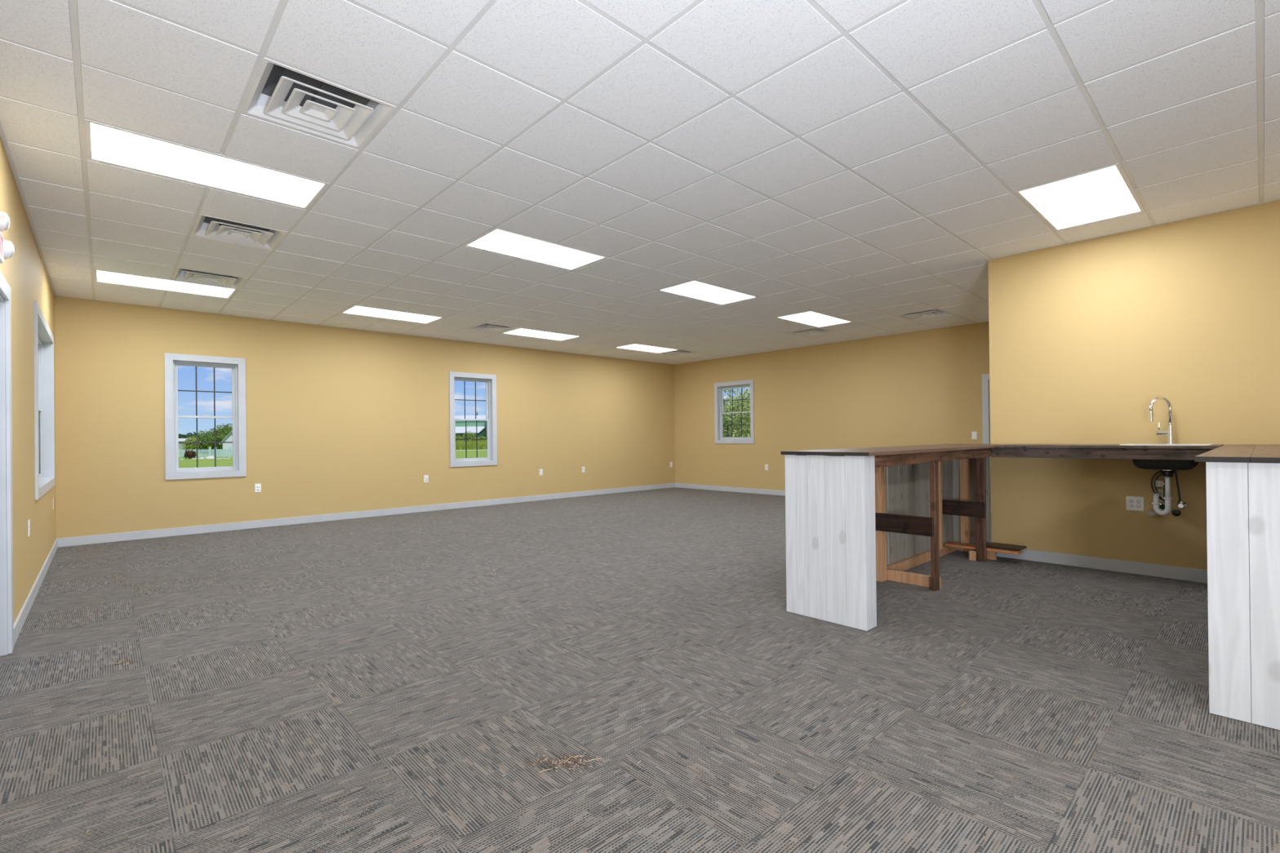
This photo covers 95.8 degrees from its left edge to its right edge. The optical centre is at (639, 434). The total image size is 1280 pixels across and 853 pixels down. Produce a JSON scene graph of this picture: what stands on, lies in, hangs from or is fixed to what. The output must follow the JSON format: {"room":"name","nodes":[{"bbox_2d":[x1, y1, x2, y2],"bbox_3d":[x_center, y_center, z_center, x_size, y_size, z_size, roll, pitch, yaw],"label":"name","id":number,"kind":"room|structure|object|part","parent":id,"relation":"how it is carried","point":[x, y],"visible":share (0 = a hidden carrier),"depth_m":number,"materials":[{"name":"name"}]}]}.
{"room":"empty office space","nodes":[
{"label":"empty office space","id":0,"kind":"room"},
{"bbox_2d":[0,137,56,622],"bbox_3d":[-1.877,-0.426,1.293,0.150,3.450,14.840,0,0,-43],"label":"wall","id":1,"kind":"structure","parent":0,"point":[24,272],"depth_m":4.15,"materials":[{"name":"paint"}]},
{"bbox_2d":[0,271,13,656],"bbox_3d":[-3.430,0.196,3.002,0.188,2.150,1.070,0,0,-43],"label":"door","id":2,"kind":"structure","parent":1,"relation":"in","point":[6,612],"depth_m":3.36,"materials":[{"name":"white paint"}]},
{"bbox_2d":[0,211,14,262],"bbox_3d":[-3.163,-0.981,2.851,0.088,0.218,0.464,0,0,-43],"label":"exit sign","id":3,"kind":"object","parent":1,"relation":"attached to","point":[6,247],"visible":1,"depth_m":2.89,"materials":[{"name":"white plastic"}]},
{"bbox_2d":[0,211,10,231],"bbox_3d":[-3.126,-1.043,2.816,0.082,0.096,0.097,0,0,-43],"label":"lamp","id":4,"kind":"object","parent":3,"relation":"on","point":[5,220],"depth_m":2.81,"materials":[{"name":"white plastic"}]},
{"bbox_2d":[3,239,14,258],"bbox_3d":[-3.277,-0.961,2.974,0.082,0.096,0.129,0,0,-43],"label":"lamp","id":5,"kind":"object","parent":3,"relation":"attached to","point":[8,247],"depth_m":2.97,"materials":[{"name":"white plastic"}]},
{"bbox_2d":[27,520,30,536],"bbox_3d":[-4.581,0.698,4.335,0.008,0.120,0.074,0,0,-43],"label":"wall outlet","id":6,"kind":"object","parent":1,"relation":"attached to","point":[28,521],"visible":1,"depth_m":4.31,"materials":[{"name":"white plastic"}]},
{"bbox_2d":[13,538,57,645],"bbox_3d":[-1.795,1.196,1.339,0.014,0.105,14.826,0,0,-43],"label":"baseboard","id":7,"kind":"structure","parent":1,"relation":"attached to","point":[20,621],"depth_m":4.39,"materials":[{"name":"white paint"}]},
{"bbox_2d":[33,300,54,499],"bbox_3d":[-5.791,-0.275,5.530,0.168,1.640,2.220,0,0,-43],"label":"window","id":8,"kind":"structure","parent":1,"relation":"in","point":[44,380],"depth_m":6.25,"materials":[{"name":"white paint"}]},
{"bbox_3d":[-5.801,0.071,5.517,0.001,0.673,1.946,0,0,-43],"label":"pane","id":9,"kind":"part","parent":8,"relation":"part of","materials":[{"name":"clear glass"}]},
{"bbox_3d":[-5.802,0.074,5.516,0.028,0.727,2.006,0,0,-43],"label":"sash","id":10,"kind":"part","parent":8,"relation":"part of","materials":[{"name":"white plastic"}]},
{"bbox_3d":[-5.822,-0.275,5.502,0.085,1.470,2.050,0,0,-43],"label":"frame","id":11,"kind":"part","parent":8,"relation":"part of","materials":[{"name":"white plastic"}]},
{"bbox_2d":[54,295,675,538],"bbox_3d":[-3.066,-0.384,10.410,10.800,3.450,0.150,0,0,-43],"label":"wall","id":12,"kind":"structure","parent":0,"point":[339,420],"depth_m":8.77,"materials":[{"name":"paint"}]},
{"bbox_2d":[164,352,246,479],"bbox_3d":[-5.859,-0.242,7.807,0.872,1.639,0.168,0,0,-43],"label":"window","id":13,"kind":"structure","parent":12,"relation":"in","point":[171,361],"depth_m":7.78,"materials":[{"name":"white paint"}]},
{"bbox_3d":[-5.899,-0.590,7.848,0.658,0.726,0.028,0,0,-43],"label":"sash","id":14,"kind":"part","parent":13,"relation":"part of","materials":[{"name":"clear glass"}]},
{"bbox_2d":[177,366,231,416],"bbox_3d":[-5.902,-0.589,7.851,0.590,0.668,0.008,0,0,-43],"label":"grille","id":15,"kind":"object","parent":13,"relation":"attached to","point":[196,391],"depth_m":7.89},
{"bbox_3d":[-5.869,0.108,7.821,0.658,0.726,0.028,0,0,-43],"label":"sash","id":16,"kind":"part","parent":13,"relation":"part of","materials":[{"name":"white plastic"}]},
{"bbox_2d":[178,417,232,467],"bbox_3d":[-5.872,0.105,7.824,0.590,0.664,0.008,0,0,-43],"label":"window pane","id":17,"kind":"object","parent":13,"relation":"attached to","point":[215,442],"depth_m":7.88,"materials":[{"name":"clear glass"}]},
{"bbox_3d":[-5.887,-0.241,7.838,0.702,1.469,0.085,0,0,-43],"label":"frame","id":18,"kind":"part","parent":13,"relation":"part of","materials":[{"name":"white plastic"}]},
{"bbox_2d":[254,483,261,492],"bbox_3d":[-5.380,0.748,8.142,0.074,0.120,0.008,0,0,-43],"label":"wall outlet","id":19,"kind":"object","parent":12,"relation":"attached to","point":[257,486],"visible":1,"depth_m":8.14,"materials":[{"name":"white plastic"}]},
{"bbox_2d":[57,483,675,547],"bbox_3d":[-2.993,1.238,10.344,10.500,0.105,0.014,0,0,-43],"label":"baseboard","id":20,"kind":"structure","parent":12,"relation":"attached to","point":[123,536],"depth_m":8.62,"materials":[{"name":"white paint"}]},
{"bbox_2d":[423,475,428,482],"bbox_3d":[-3.617,0.742,9.777,0.074,0.120,0.008,0,0,-43],"label":"wall outlet","id":21,"kind":"object","parent":12,"relation":"attached to","point":[425,477],"visible":1,"depth_m":9.77,"materials":[{"name":"white plastic"}]},
{"bbox_2d":[448,371,497,466],"bbox_3d":[-3.033,-0.275,10.427,0.904,1.665,0.168,0,0,-43],"label":"window","id":22,"kind":"structure","parent":12,"relation":"in","point":[490,380],"depth_m":10.51,"materials":[{"name":"white paint"}]},
{"bbox_2d":[454,381,485,418],"bbox_3d":[-3.076,-0.629,10.471,0.622,0.682,0.008,0,0,-43],"label":"grille","id":23,"kind":"object","parent":22,"relation":"attached to","point":[464,400],"depth_m":10.52,"materials":[{"name":"black"}]},
{"bbox_3d":[-3.073,-0.630,10.468,0.690,0.740,0.028,0,0,-43],"label":"sash","id":24,"kind":"part","parent":22,"relation":"part of","materials":[{"name":"clear glass"}]},
{"bbox_2d":[455,420,487,457],"bbox_3d":[-3.045,0.078,10.444,0.622,0.678,0.008,0,0,-43],"label":"grille","id":25,"kind":"object","parent":22,"relation":"attached to","point":[465,439],"depth_m":10.51,"materials":[{"name":"black"}]},
{"bbox_3d":[-3.042,0.081,10.441,0.690,0.740,0.028,0,0,-43],"label":"sash","id":26,"kind":"part","parent":22,"relation":"part of","materials":[{"name":"white plastic"}]},
{"bbox_3d":[-3.061,-0.274,10.458,0.734,1.495,0.085,0,0,-43],"label":"frame","id":27,"kind":"part","parent":22,"relation":"part of","materials":[{"name":"white plastic"}]},
{"bbox_2d":[0,487,1279,852],"bbox_3d":[2.046,1.244,4.908,10.800,0.050,15.140,0,0,-43],"label":"floor","id":28,"kind":"structure","parent":0,"point":[1073,703],"depth_m":2.67,"materials":[{"name":"carpet"}]},
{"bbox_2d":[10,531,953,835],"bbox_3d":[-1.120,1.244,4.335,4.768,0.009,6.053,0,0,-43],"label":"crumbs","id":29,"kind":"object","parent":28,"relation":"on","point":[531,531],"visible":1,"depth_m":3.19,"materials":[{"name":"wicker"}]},
{"bbox_2d":[512,748,640,773],"bbox_3d":[-0.230,1.228,2.162,0.458,0.008,0.153,-1,0,9],"label":"crumbs","id":30,"kind":"object","parent":28,"relation":"on","point":[548,758],"visible":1,"depth_m":2.17,"materials":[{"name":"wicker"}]},
{"bbox_2d":[780,444,1010,631],"bbox_3d":[2.345,0.658,4.837,3.139,1.113,0.629,0,0,-43],"label":"counter","id":31,"kind":"object","parent":28,"relation":"on","point":[856,518],"depth_m":3.98,"materials":[{"name":"white wood"}]},
{"bbox_3d":[1.256,0.677,3.846,0.133,1.087,0.576,0,0,-43],"label":"panel","id":32,"kind":"part","parent":31,"relation":"part of","materials":[{"name":"white wood"}]},
{"bbox_3d":[2.173,0.672,5.061,3.087,1.087,0.018,0,0,-43],"label":"panel","id":33,"kind":"part","parent":31,"relation":"part of","materials":[{"name":"grey wood"}]},
{"bbox_2d":[780,444,1010,456],"bbox_3d":[2.323,0.113,4.824,3.095,0.023,0.629,0,0,-43],"label":"countertop","id":34,"kind":"structure","parent":31,"relation":"on","point":[882,451],"depth_m":4.14,"materials":[{"name":"brown wood"}]},
{"bbox_3d":[2.116,0.719,4.659,0.020,0.148,0.474,0,0,-43],"label":"shelf rail","id":35,"kind":"part","parent":31,"relation":"part of","materials":[{"name":"brown wood"}]},
{"bbox_3d":[2.683,1.169,5.487,1.723,0.088,0.039,0,0,-43],"label":"plate","id":36,"kind":"part","parent":31,"relation":"part of","materials":[{"name":"brown wood"}]},
{"bbox_3d":[2.307,0.669,4.524,0.077,1.089,0.036,0,0,-43],"label":"post","id":37,"kind":"part","parent":31,"relation":"part of","materials":[{"name":"brown wood"}]},
{"bbox_3d":[3.118,0.715,5.618,0.020,0.142,0.430,0,0,-43],"label":"shelf rail","id":38,"kind":"part","parent":31,"relation":"part of","materials":[{"name":"brown wood"}]},
{"bbox_3d":[3.421,0.661,5.971,0.018,1.087,0.340,0,0,-43],"label":"return panel","id":39,"kind":"part","parent":31,"relation":"part of","materials":[{"name":"brown wood"}]},
{"bbox_3d":[3.253,0.662,5.515,0.038,1.089,0.079,0,0,-43],"label":"post","id":40,"kind":"part","parent":31,"relation":"part of","materials":[{"name":"brown wood"}]},
{"bbox_2d":[944,542,1022,555],"bbox_3d":[3.321,1.098,5.611,0.137,0.020,0.640,0,0,-43],"label":"plank","id":41,"kind":"object","parent":31,"relation":"on","point":[949,544],"visible":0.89,"depth_m":5.60,"materials":[{"name":"brown wood"}]},
{"bbox_2d":[986,542,1026,551],"bbox_3d":[3.525,1.077,5.571,0.235,0.017,0.290,0,0,-43],"label":"board","id":42,"kind":"object","parent":41,"relation":"on","point":[994,545],"visible":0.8,"depth_m":5.54,"materials":[{"name":"brown wood"}]},
{"bbox_2d":[1194,444,1279,730],"bbox_3d":[3.745,0.638,3.289,3.038,1.113,0.664,0,0,-43],"label":"counter","id":43,"kind":"object","parent":28,"relation":"on","point":[1231,485],"depth_m":2.43,"materials":[{"name":"white wood"}]},
{"bbox_2d":[1194,444,1279,463],"bbox_3d":[3.739,0.093,3.291,3.038,0.023,0.664,0,0,-43],"label":"countertop","id":44,"kind":"structure","parent":43,"relation":"on","point":[1225,453],"depth_m":2.64,"materials":[{"name":"brown wood"}]},
{"bbox_2d":[0,0,1279,364],"bbox_3d":[2.015,-1.744,4.917,10.500,0.016,14.840,0,0,-43],"label":"ceiling","id":45,"kind":"structure","parent":0,"point":[862,162],"depth_m":3.42,"materials":[{"name":"tile"}]},
{"bbox_2d":[93,269,237,298],"bbox_3d":[-5.221,-1.684,6.396,1.215,0.060,0.606,0,0,-43],"label":"ceiling light","id":46,"kind":"object","parent":45,"relation":"attached to","point":[100,276],"visible":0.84,"depth_m":6.36,"materials":[{"name":"white plastic"}]},
{"bbox_2d":[84,118,329,209],"bbox_3d":[-2.735,-1.719,3.714,1.215,0.060,0.606,0,0,-43],"label":"ceiling light","id":47,"kind":"object","parent":45,"relation":"attached to","point":[106,144],"visible":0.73,"depth_m":3.64,"materials":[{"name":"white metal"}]},
{"bbox_2d":[172,266,247,288],"bbox_3d":[-4.584,-1.776,6.157,0.592,0.250,0.592,0,0,-43],"label":"ceiling vent","id":48,"kind":"object","parent":45,"relation":"in","point":[183,274],"visible":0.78,"depth_m":6.19,"materials":[{"name":"white metal"}]},
{"bbox_2d":[191,213,287,249],"bbox_3d":[-3.341,-1.794,4.815,0.592,0.250,0.592,0,0,-43],"label":"ceiling vent","id":49,"kind":"object","parent":45,"relation":"in","point":[206,226],"visible":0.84,"depth_m":4.85,"materials":[{"name":"white metal"}]},
{"bbox_2d":[241,57,396,149],"bbox_3d":[-1.683,-1.817,3.027,0.592,0.250,0.592,0,0,-43],"label":"ceiling vent","id":50,"kind":"object","parent":45,"relation":"in","point":[281,94],"visible":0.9,"depth_m":3.06,"materials":[{"name":"white metal"}]},
{"bbox_2d":[341,305,443,324],"bbox_3d":[-3.433,-1.698,8.054,1.215,0.060,0.606,0,0,-43],"label":"ceiling light","id":51,"kind":"object","parent":45,"relation":"attached to","point":[355,309],"visible":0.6,"depth_m":8.02,"materials":[{"name":"white plastic"}]},
{"bbox_2d":[466,323,519,333],"bbox_3d":[-2.316,-1.791,9.090,0.592,0.250,0.592,0,0,-43],"label":"ceiling vent","id":52,"kind":"object","parent":45,"relation":"in","point":[484,326],"visible":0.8,"depth_m":9.13,"materials":[{"name":"white metal"}]},
{"bbox_2d":[463,227,607,270],"bbox_3d":[-0.946,-1.733,5.371,1.215,0.060,0.606,0,0,-43],"label":"ceiling light","id":53,"kind":"object","parent":45,"relation":"attached to","point":[500,241],"visible":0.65,"depth_m":5.32,"materials":[{"name":"white plastic"}]},
{"bbox_2d":[502,328,579,340],"bbox_3d":[-1.644,-1.711,9.711,1.215,0.060,0.606,0,0,-43],"label":"ceiling light","id":54,"kind":"object","parent":45,"relation":"attached to","point":[519,331],"visible":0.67,"depth_m":9.68,"materials":[{"name":"white plastic"}]},
{"bbox_2d":[614,343,679,353],"bbox_3d":[0.144,-1.725,11.369,1.215,0.060,0.606,0,0,-43],"label":"ceiling light","id":55,"kind":"object","parent":45,"relation":"attached to","point":[634,346],"visible":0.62,"depth_m":11.33,"materials":[{"name":"white plastic"}]},
{"bbox_2d":[659,350,697,355],"bbox_3d":[0.814,-1.815,11.991,0.592,0.250,0.592,0,0,-43],"label":"ceiling vent","id":56,"kind":"object","parent":45,"relation":"in","point":[678,353],"visible":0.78,"depth_m":11.98,"materials":[{"name":"white metal"}]},
{"bbox_2d":[657,280,758,305],"bbox_3d":[0.842,-1.746,7.029,1.215,0.060,0.606,0,0,-43],"label":"ceiling light","id":57,"kind":"object","parent":45,"relation":"attached to","point":[694,289],"visible":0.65,"depth_m":6.99,"materials":[{"name":"white plastic"}]},
{"bbox_2d":[786,327,835,336],"bbox_3d":[2.885,-1.845,9.756,0.592,0.250,0.592,0,0,-43],"label":"ceiling vent","id":58,"kind":"object","parent":45,"relation":"in","point":[813,331],"visible":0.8,"depth_m":9.79,"materials":[{"name":"white metal"}]},
{"bbox_2d":[777,311,851,327],"bbox_3d":[2.630,-1.760,8.687,1.215,0.060,0.606,0,0,-43],"label":"ceiling light","id":59,"kind":"object","parent":45,"relation":"attached to","point":[812,318],"visible":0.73,"depth_m":8.67,"materials":[{"name":"white plastic"}]},
{"bbox_2d":[894,308,951,320],"bbox_3d":[4.129,-1.862,8.414,0.592,0.250,0.592,0,0,-43],"label":"ceiling vent","id":60,"kind":"object","parent":45,"relation":"in","point":[933,313],"visible":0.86,"depth_m":8.45,"materials":[{"name":"white metal"}]},
{"bbox_2d":[1014,162,1145,231],"bbox_3d":[3.328,-1.782,4.347,1.215,0.060,0.606,0,0,-43],"label":"ceiling light","id":61,"kind":"object","parent":45,"relation":"attached to","point":[1105,193],"visible":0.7,"depth_m":4.29,"materials":[{"name":"acrylic diffuser"},{"name":"white steel"}]},
{"bbox_2d":[674,321,989,490],"bbox_3d":[3.569,-0.453,11.084,0.150,3.450,7.882,0,0,-43],"label":"wall","id":62,"kind":"structure","parent":0,"point":[922,387],"depth_m":10.87,"materials":[{"name":"paint"}]},
{"bbox_2d":[675,483,785,496],"bbox_3d":[3.114,1.176,11.468,0.014,0.105,6.641,0,0,-43],"label":"baseboard","id":63,"kind":"structure","parent":62,"relation":"attached to","point":[775,492],"depth_m":12.63,"materials":[{"name":"white paint"}]},
{"bbox_2d":[714,379,754,444],"bbox_3d":[2.098,-0.489,12.658,0.168,1.358,1.065,0,0,-43],"label":"window","id":64,"kind":"structure","parent":62,"relation":"in","point":[718,387],"depth_m":12.76,"materials":[{"name":"white paint"}]},
{"bbox_3d":[2.128,-0.489,12.686,0.085,1.188,0.895,0,0,-43],"label":"frame","id":65,"kind":"part","parent":64,"relation":"part of","materials":[{"name":"white plastic"}]},
{"bbox_3d":[2.115,-0.210,12.671,0.028,0.586,0.851,0,0,-43],"label":"sash","id":66,"kind":"part","parent":64,"relation":"part of","materials":[{"name":"white plastic"}]},
{"bbox_3d":[2.134,-0.768,12.695,0.028,0.586,0.851,0,0,-43],"label":"sash","id":67,"kind":"part","parent":64,"relation":"part of","materials":[{"name":"white plastic"}]},
{"bbox_2d":[723,387,749,412],"bbox_3d":[2.137,-0.767,12.698,0.008,0.528,0.783,0,0,-43],"label":"grille","id":68,"kind":"object","parent":64,"relation":"attached to","point":[742,399],"depth_m":12.74,"materials":[{"name":"black"}]},
{"bbox_2d":[722,413,750,437],"bbox_3d":[2.118,-0.213,12.673,0.008,0.524,0.783,0,0,-43],"label":"grille","id":69,"kind":"object","parent":64,"relation":"attached to","point":[741,424],"depth_m":12.76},
{"bbox_2d":[971,431,977,439],"bbox_3d":[5.277,0.008,9.125,0.014,0.120,0.074,0,0,-43],"label":"light switch","id":70,"kind":"object","parent":62,"relation":"attached to","point":[974,434],"visible":1,"depth_m":9.13,"materials":[{"name":"white plastic"}]},
{"bbox_2d":[982,373,991,511],"bbox_3d":[5.763,0.118,8.694,0.188,2.147,1.050,0,0,-43],"label":"door","id":71,"kind":"structure","parent":62,"relation":"in","point":[985,377],"depth_m":8.98,"materials":[{"name":"white paint"}]},
{"bbox_2d":[987,200,1279,574],"bbox_3d":[7.211,-0.513,4.412,3.580,3.450,7.058,0,0,-43],"label":"wall partition","id":72,"kind":"structure","parent":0,"point":[1085,335],"depth_m":5.00,"materials":[{"name":"paint"}]},
{"bbox_2d":[991,444,1223,460],"bbox_3d":[3.911,0.140,4.928,0.563,0.109,1.483,0,0,-43],"label":"countertop","id":73,"kind":"structure","parent":72,"relation":"attached to","point":[1025,451],"depth_m":4.72,"materials":[{"name":"brown wood"}]},
{"bbox_2d":[1151,471,1161,499],"bbox_3d":[4.332,0.331,4.812,0.028,0.424,0.123,0,0,-34],"label":"supply hose","id":74,"kind":"object","parent":73,"relation":"hanging from","point":[1157,473],"visible":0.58,"depth_m":4.84,"materials":[{"name":"black rubber"}]},
{"bbox_2d":[1148,395,1174,444],"bbox_3d":[4.284,-0.122,4.775,0.215,0.392,0.091,-1,0,-2],"label":"faucet","id":75,"kind":"object","parent":73,"relation":"on","point":[1169,433],"visible":1,"depth_m":4.75,"materials":[{"name":"silver metal"}]},
{"bbox_3d":[4.279,-0.197,4.751,0.199,0.242,0.025,-1,0,-6],"label":"spout","id":76,"kind":"part","parent":75,"relation":"part of","materials":[{"name":"silver metal"}]},
{"bbox_2d":[1120,444,1212,476],"bbox_3d":[4.197,0.203,4.617,0.424,0.256,0.524,0,0,-43],"label":"sink","id":77,"kind":"object","parent":73,"relation":"in","point":[1167,468],"visible":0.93,"depth_m":4.52,"materials":[{"name":"metal"}]},
{"bbox_2d":[1151,476,1172,515],"bbox_3d":[4.259,0.488,4.739,0.118,0.315,0.329,-1,0,35],"label":"drain pipe","id":78,"kind":"object","parent":77,"relation":"attached to","point":[1167,498],"visible":0.97,"depth_m":4.61,"materials":[{"name":"white plastic"}]},
{"bbox_3d":[4.269,0.521,4.765,0.262,0.087,0.034,0,0,-43],"label":"trap arm","id":79,"kind":"part","parent":78,"relation":"part of","materials":[{"name":"white plastic"}]},
{"bbox_3d":[4.197,0.179,4.617,0.358,0.196,0.372,0,0,-43],"label":"bowl","id":80,"kind":"part","parent":77,"relation":"part of","materials":[{"name":"black metal"}]},
{"bbox_2d":[996,548,1249,583],"bbox_3d":[5.913,1.120,3.182,0.014,0.105,7.050,0,0,-43],"label":"baseboard","id":81,"kind":"structure","parent":72,"relation":"attached to","point":[1100,563],"depth_m":5.07,"materials":[{"name":"white paint"}]},
{"bbox_2d":[1125,496,1143,511],"bbox_3d":[4.255,0.590,4.970,0.008,0.120,0.117,0,0,-43],"label":"wall outlet","id":82,"kind":"object","parent":72,"relation":"attached to","point":[1132,503],"visible":1,"depth_m":4.97,"materials":[{"name":"white plastic"}]},
{"bbox_2d":[1146,509,1156,517],"bbox_3d":[4.312,0.660,4.867,0.064,0.064,0.064,0,0,-43],"label":"cap","id":83,"kind":"object","parent":72,"relation":"attached to","point":[1151,513],"visible":0.89,"depth_m":4.85,"materials":[{"name":"white plastic"}]},
{"bbox_2d":[1155,480,1164,505],"bbox_3d":[4.321,0.357,4.762,0.108,0.478,0.030,-1,0,16],"label":"supply hose","id":84,"kind":"object","parent":72,"relation":"attached to","point":[1158,483],"visible":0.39,"depth_m":4.76,"materials":[{"name":"rubber"}]},
{"bbox_2d":[1159,502,1164,509],"bbox_3d":[4.353,0.593,4.811,0.080,0.062,0.060,0,0,-43],"label":"shutoff valve","id":85,"kind":"object","parent":72,"relation":"attached to","point":[1162,505],"visible":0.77,"depth_m":4.79,"materials":[{"name":"silver metal"}]},
{"bbox_2d":[1154,473,1163,501],"bbox_3d":[4.352,0.338,4.809,0.023,0.439,0.112,-1,0,-28],"label":"supply hose","id":86,"kind":"object","parent":85,"relation":"attached to","point":[1158,476],"visible":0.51,"depth_m":4.84,"materials":[{"name":"black rubber"}]},
{"bbox_3d":[4.331,0.594,4.791,0.020,0.042,0.042,0,0,-43],"label":"valve knob","id":87,"kind":"part","parent":85,"relation":"part of","materials":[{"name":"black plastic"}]},
{"bbox_2d":[1171,509,1181,515],"bbox_3d":[4.411,0.638,4.751,0.078,0.054,0.054,0,0,-43],"label":"pipe fitting","id":88,"kind":"object","parent":72,"relation":"attached to","point":[1175,512],"visible":1,"depth_m":4.72,"materials":[{"name":"black plastic"}]},
{"bbox_2d":[1176,501,1186,508],"bbox_3d":[4.428,0.577,4.730,0.080,0.062,0.060,0,0,-43],"label":"shutoff valve","id":89,"kind":"object","parent":72,"relation":"attached to","point":[1181,504],"visible":1,"depth_m":4.72,"materials":[{"name":"silver metal"}]},
{"bbox_2d":[1174,471,1181,502],"bbox_3d":[4.399,0.338,4.740,0.057,0.442,0.025,-1,0,41],"label":"supply hose","id":90,"kind":"object","parent":89,"relation":"attached to","point":[1175,473],"visible":0.67,"depth_m":4.73,"materials":[{"name":"black rubber"}]},
{"bbox_3d":[4.407,0.578,4.710,0.020,0.042,0.042,0,0,-43],"label":"valve knob","id":91,"kind":"part","parent":89,"relation":"part of","materials":[{"name":"silver metal"}]},
{"label":"outside","id":92,"kind":"structure","parent":0,"visible":0},
{"bbox_2d":[178,449,487,468],"bbox_3d":[-78.870,3.027,158.661,700.000,0.001,460.000,0,0,-43],"label":"lawn","id":93,"kind":"structure","parent":92,"point":[185,463],"depth_m":50.93,"materials":[{"name":"green plant"}]},
{"bbox_2d":[178,433,187,438],"bbox_3d":[-143.589,1.696,180.045,5.759,4.604,5.447,0,0,-43],"label":"tree","id":94,"kind":"object","parent":93,"relation":"on","point":[180,436],"visible":0.14,"depth_m":179.58,"materials":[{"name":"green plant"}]},
{"bbox_2d":[178,438,198,453],"bbox_3d":[-70.005,1.626,89.498,3.700,2.170,3.500,-1,0,0],"label":"shed","id":95,"kind":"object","parent":93,"relation":"on","point":[180,440],"visible":0.19,"depth_m":87.97,"materials":[{"name":"grey"}]},
{"bbox_3d":[-69.802,1.929,87.982,0.800,1.450,0.030,-1,0,0],"label":"door","id":96,"kind":"part","parent":95,"relation":"part of","materials":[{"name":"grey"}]},
{"bbox_2d":[181,435,199,453],"bbox_3d":[-51.282,1.276,65.990,1.733,2.361,1.653,0,0,-43],"label":"young tree","id":97,"kind":"object","parent":93,"relation":"on","point":[188,446],"visible":0.82,"depth_m":65.66,"materials":[{"name":"green plant"}]},
{"bbox_2d":[185,449,196,458],"bbox_3d":[-43.539,1.898,55.992,1.008,0.956,0.973,0,0,-43],"label":"shrub","id":98,"kind":"object","parent":93,"relation":"on","point":[191,454],"visible":0.98,"depth_m":55.80,"materials":[{"name":"brown plant"}]},
{"bbox_2d":[186,431,201,437],"bbox_3d":[-142.924,1.413,184.870,5.546,4.936,5.713,0,0,-43],"label":"tree","id":99,"kind":"object","parent":93,"relation":"on","point":[188,434],"visible":0.19,"depth_m":184.20,"materials":[{"name":"green plant"}]},
{"bbox_2d":[178,446,232,457],"bbox_3d":[-43.474,1.756,58.035,12.766,1.140,17.231,0,0,-43],"label":"picket fence","id":100,"kind":"object","parent":93,"relation":"on","point":[228,452],"visible":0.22,"depth_m":59.96,"materials":[{"name":"white wood"}]},
{"bbox_3d":[-41.956,1.744,59.157,0.140,1.140,0.140,-1,0,0],"label":"fence post","id":101,"kind":"part","parent":100,"relation":"part of","materials":[{"name":"white wood"}]},
{"bbox_2d":[204,456,214,458],"bbox_3d":[-41.081,2.157,55.183,0.776,0.280,0.635,0,0,-43],"label":"garden stone","id":102,"kind":"object","parent":93,"relation":"on","point":[207,457],"visible":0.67,"depth_m":55.01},
{"bbox_2d":[192,428,231,454],"bbox_3d":[-54.399,0.851,74.040,4.935,3.530,4.843,0,0,-43],"label":"leafy tree","id":103,"kind":"object","parent":93,"relation":"on","point":[208,437],"visible":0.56,"depth_m":72.98,"materials":[{"name":"green plant"}]},
{"bbox_2d":[213,422,232,431],"bbox_3d":[-59.029,0.451,83.124,4.652,4.288,4.645,0,0,-43],"label":"leafy tree","id":104,"kind":"object","parent":93,"relation":"on","point":[227,426],"visible":0.09,"depth_m":82.50,"materials":[{"name":"green plant"}]},
{"bbox_2d":[218,431,232,449],"bbox_3d":[-47.856,0.977,70.249,3.000,2.870,5.000,-1,0,0],"label":"house","id":105,"kind":"structure","parent":93,"relation":"on","point":[228,437],"depth_m":68.00,"materials":[{"name":"white"}]},
{"bbox_2d":[455,434,463,442],"bbox_3d":[-29.646,1.169,93.988,2.095,2.569,2.200,0,0,-43],"label":"leafy bush","id":106,"kind":"object","parent":93,"relation":"on","point":[458,437],"visible":0.27,"depth_m":93.64,"materials":[{"name":"green plant"}]},
{"bbox_2d":[462,431,475,442],"bbox_3d":[-28.797,0.859,97.214,2.632,3.254,2.566,0,0,-43],"label":"leafy bush","id":107,"kind":"object","parent":93,"relation":"on","point":[469,436],"visible":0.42,"depth_m":96.67,"materials":[{"name":"green plant"}]},
{"bbox_2d":[454,415,487,441],"bbox_3d":[-30.846,-0.686,107.381,12.800,6.070,13.750,-1,0,0],"label":"barn","id":108,"kind":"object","parent":93,"relation":"on","point":[460,424],"visible":0.16,"depth_m":105.00,"materials":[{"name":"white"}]},
{"bbox_2d":[455,440,487,449],"bbox_3d":[-26.498,1.495,89.301,6.762,1.500,8.773,0,0,-43],"label":"grass","id":109,"kind":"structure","parent":93,"relation":"on","point":[459,445],"depth_m":87.22,"materials":[{"name":"green plant"}]},
{"bbox_2d":[459,449,487,450],"bbox_3d":[-23.208,2.173,82.596,16.218,0.030,8.442,0,0,-43],"label":"gravel path","id":110,"kind":"structure","parent":93,"relation":"on","point":[460,450],"depth_m":81.92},
{"bbox_2d":[477,435,487,442],"bbox_3d":[-25.704,1.221,94.032,1.844,2.196,1.909,0,0,-43],"label":"leafy bush","id":111,"kind":"object","parent":93,"relation":"on","point":[479,437],"visible":0.32,"depth_m":93.64,"materials":[{"name":"green plant"}]},
{"bbox_2d":[723,386,750,437],"bbox_3d":[3.822,-0.411,24.215,5.348,4.372,4.997,-1,0,45],"label":"leafy tree","id":112,"kind":"object","parent":93,"relation":"on","point":[737,405],"visible":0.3,"depth_m":22.50,"materials":[{"name":"green plant"}]}
]}

